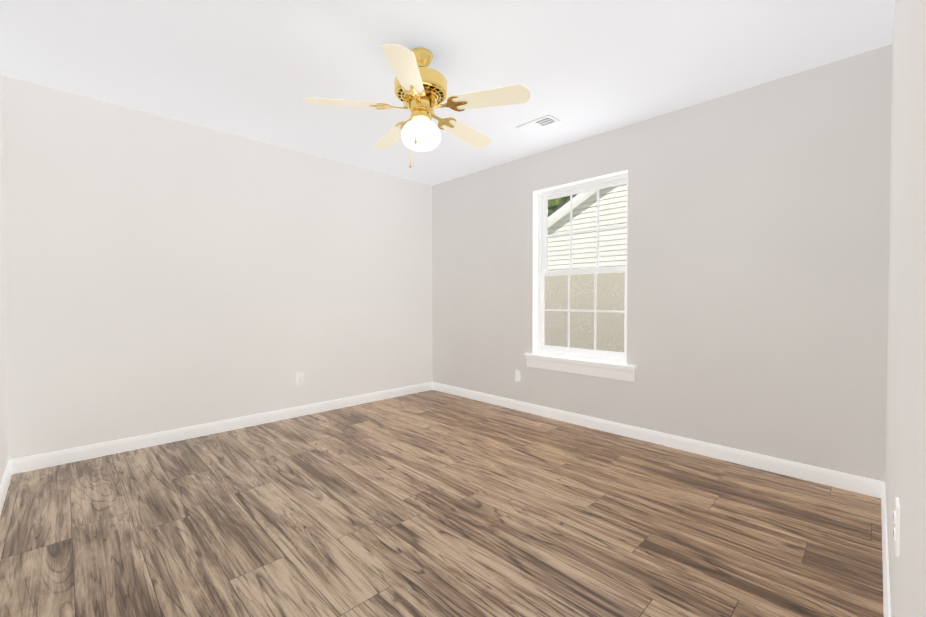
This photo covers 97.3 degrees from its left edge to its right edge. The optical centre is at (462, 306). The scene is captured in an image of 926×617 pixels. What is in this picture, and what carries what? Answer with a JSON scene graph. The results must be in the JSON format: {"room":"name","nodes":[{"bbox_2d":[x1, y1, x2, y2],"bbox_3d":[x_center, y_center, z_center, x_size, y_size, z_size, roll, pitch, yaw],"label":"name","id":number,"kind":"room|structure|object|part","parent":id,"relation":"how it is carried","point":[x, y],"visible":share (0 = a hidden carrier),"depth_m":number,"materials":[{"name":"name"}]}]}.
{"room":"empty bedroom","nodes":[
{"label":"empty bedroom","id":0,"kind":"room"},
{"bbox_2d":[0,71,8,483],"bbox_3d":[-1.529,-0.161,1.087,0.160,2.440,3.782,-1,1,-45],"label":"wall","id":1,"kind":"structure","parent":0,"point":[4,455],"depth_m":2.38,"materials":[{"name":"paint"}]},
{"bbox_2d":[0,459,15,514],"bbox_3d":[-1.467,1.013,1.167,0.014,0.090,3.782,-1,1,-45],"label":"baseboard","id":2,"kind":"structure","parent":1,"relation":"attached to","point":[10,469],"depth_m":2.30,"materials":[{"name":"white wood"}]},
{"bbox_2d":[2,75,432,459],"bbox_3d":[-1.639,-0.203,3.744,3.732,2.440,0.160,-1,1,-45],"label":"wall","id":3,"kind":"structure","parent":0,"point":[162,273],"depth_m":3.14,"materials":[{"name":"paint"}]},
{"bbox_2d":[16,382,431,473],"bbox_3d":[-1.575,0.973,3.704,3.360,0.090,0.014,-1,1,-45],"label":"baseboard","id":4,"kind":"structure","parent":3,"relation":"attached to","point":[24,464],"depth_m":3.17,"materials":[{"name":"white wood"}]},
{"bbox_2d":[296,373,303,385],"bbox_3d":[-1.508,0.676,3.768,0.070,0.114,0.009,-1,1,-45],"label":"electrical outlet","id":5,"kind":"object","parent":3,"relation":"attached to","point":[299,379],"visible":1,"depth_m":3.76,"materials":[{"name":"plastic"}]},
{"bbox_2d":[0,390,883,616],"bbox_3d":[-0.256,1.099,2.360,3.732,0.120,4.102,-1,1,-45],"label":"floor","id":6,"kind":"structure","parent":0,"point":[431,503],"depth_m":1.92,"materials":[{"name":"laminate"}]},
{"bbox_2d":[0,0,894,185],"bbox_3d":[-0.256,-1.460,2.319,3.732,0.120,4.102,-1,1,-45],"label":"ceiling","id":7,"kind":"structure","parent":0,"point":[259,70],"depth_m":2.29,"materials":[{"name":"paint"}]},
{"bbox_2d":[303,44,530,167],"bbox_3d":[-0.220,-1.102,2.308,1.156,0.596,1.175,-1,1,-45],"label":"fan","id":8,"kind":"object","parent":7,"relation":"hanging from","point":[420,89],"visible":1,"depth_m":2.19,"materials":[{"name":"beige wood"}]},
{"bbox_3d":[-0.618,-1.083,2.178,0.404,0.051,0.301,-1,1,-45],"label":"blade","id":9,"kind":"part","parent":8,"relation":"part of","materials":[{"name":"beige wood"}]},
{"bbox_3d":[-0.442,-1.090,2.611,0.202,0.051,0.432,-1,1,-45],"label":"blade","id":10,"kind":"part","parent":8,"relation":"part of","materials":[{"name":"beige wood"}]},
{"bbox_3d":[-0.260,-1.079,1.878,0.372,0.051,0.347,-1,1,-45],"label":"blade","id":11,"kind":"part","parent":8,"relation":"part of","materials":[{"name":"beige wood"}]},
{"bbox_3d":[-0.234,-1.222,2.270,0.294,0.100,0.294,-1,1,-45],"label":"motor","id":12,"kind":"part","parent":8,"relation":"part of","materials":[{"name":"gold metal"}]},
{"bbox_2d":[397,85,443,104],"bbox_3d":[-0.234,-1.170,2.271,0.260,0.009,0.260,-1,1,-45],"label":"grille","id":13,"kind":"object","parent":8,"relation":"attached to","point":[437,91],"depth_m":2.23,"materials":[{"name":"gold metal"}]},
{"label":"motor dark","id":14,"kind":"part","parent":8,"relation":"part of","materials":[{"name":"gold metal"}]},
{"bbox_3d":[-0.234,-0.960,2.274,0.223,0.172,0.223,-1,1,-45],"label":"globe","id":15,"kind":"part","parent":8,"relation":"part of","materials":[{"name":"white glass"}]},
{"bbox_3d":[0.018,-1.090,2.582,0.434,0.051,0.159,-1,1,-45],"label":"blade","id":16,"kind":"part","parent":8,"relation":"part of","materials":[{"name":"beige wood"}]},
{"bbox_3d":[0.135,-1.083,2.128,0.266,0.051,0.420,-1,1,-45],"label":"blade","id":17,"kind":"part","parent":8,"relation":"part of","materials":[{"name":"beige wood"}]},
{"bbox_2d":[516,115,559,132],"bbox_3d":[0.581,-1.409,3.160,0.157,0.010,0.307,-1,1,-45],"label":"ceiling vent","id":18,"kind":"object","parent":7,"relation":"in","point":[539,123],"visible":1,"depth_m":3.15,"materials":[{"name":"white metal"}]},
{"bbox_2d":[432,44,891,481],"bbox_3d":[1.017,-0.201,3.592,0.160,2.440,3.782,-1,1,-45],"label":"wall","id":19,"kind":"structure","parent":0,"point":[758,267],"depth_m":2.71,"materials":[{"name":"paint"}]},
{"bbox_2d":[524,353,635,368],"bbox_3d":[0.995,0.468,3.552,0.126,0.026,1.052,-1,1,-45],"label":"window sill","id":20,"kind":"structure","parent":19,"relation":"attached to","point":[585,360],"depth_m":3.48,"materials":[{"name":"white wood"}]},
{"bbox_2d":[526,356,633,381],"bbox_3d":[0.965,0.531,3.523,0.026,0.099,1.018,-1,1,-45],"label":"apron","id":21,"kind":"object","parent":19,"relation":"attached to","point":[624,374],"visible":0.9,"depth_m":3.46,"materials":[{"name":"white wood"}]},
{"bbox_2d":[533,170,627,364],"bbox_3d":[1.006,-0.310,3.550,0.090,1.530,0.903,-1,1,-45],"label":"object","id":22,"kind":"object","parent":19,"relation":"attached to","point":[535,265],"visible":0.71,"depth_m":3.85,"materials":[{"name":"white wood"}]},
{"bbox_2d":[538,174,627,362],"bbox_3d":[1.067,-0.309,3.610,0.080,1.535,0.902,-1,1,-45],"label":"window","id":23,"kind":"structure","parent":19,"relation":"in","point":[610,325],"depth_m":3.60,"materials":[{"name":"plastic"}]},
{"bbox_3d":[1.051,0.048,3.600,0.026,0.753,0.846,-1,1,-45],"label":"window sash","id":24,"kind":"part","parent":23,"relation":"part of","materials":[{"name":"white wood"}]},
{"label":"sash glass","id":25,"kind":"part","parent":23,"relation":"part of","materials":[{"name":"clear glass"}]},
{"bbox_3d":[1.074,-0.668,3.611,0.026,0.761,0.846,-1,1,-45],"label":"window sash","id":26,"kind":"part","parent":23,"relation":"part of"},
{"label":"sash glass","id":27,"kind":"part","parent":23,"relation":"part of","materials":[{"name":"clear glass"}]},
{"bbox_2d":[432,382,875,496],"bbox_3d":[0.955,0.975,3.550,0.014,0.090,3.782,-1,1,-45],"label":"baseboard","id":28,"kind":"structure","parent":19,"relation":"attached to","point":[857,484],"depth_m":2.86,"materials":[{"name":"white wood"}]},
{"bbox_2d":[885,0,925,616],"bbox_3d":[1.126,-0.158,0.935,3.732,2.440,0.160,-1,1,-45],"label":"wall","id":29,"kind":"structure","parent":0,"point":[905,471],"depth_m":0.79,"materials":[{"name":"paint"}]},
{"bbox_2d":[876,480,890,616],"bbox_3d":[1.068,1.016,1.018,3.360,0.090,0.014,-1,1,-45],"label":"baseboard","id":30,"kind":"structure","parent":29,"relation":"attached to","point":[880,485],"depth_m":1.63,"materials":[{"name":"white wood"}]},
{"bbox_2d":[893,497,899,556],"bbox_3d":[1.009,0.512,0.949,0.070,0.114,0.009,-1,1,-45],"label":"electrical outlet","id":31,"kind":"object","parent":29,"relation":"attached to","point":[896,533],"visible":1,"depth_m":0.93,"materials":[{"name":"plastic"}]},
{"bbox_2d":[893,511,895,539],"bbox_3d":[1.007,0.512,0.951,0.033,0.062,0.003,-1,1,-45],"label":"receptacle","id":32,"kind":"object","parent":31,"relation":"attached to","point":[894,530],"depth_m":0.94,"materials":[{"name":"plastic"}]},
{"label":"outside","id":33,"kind":"structure","parent":0,"visible":0},
{"bbox_2d":[548,184,626,275],"bbox_3d":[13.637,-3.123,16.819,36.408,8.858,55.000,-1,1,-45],"label":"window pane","id":34,"kind":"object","parent":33,"point":[580,211],"depth_m":8.37,"materials":[{"name":"beige"}]}
]}

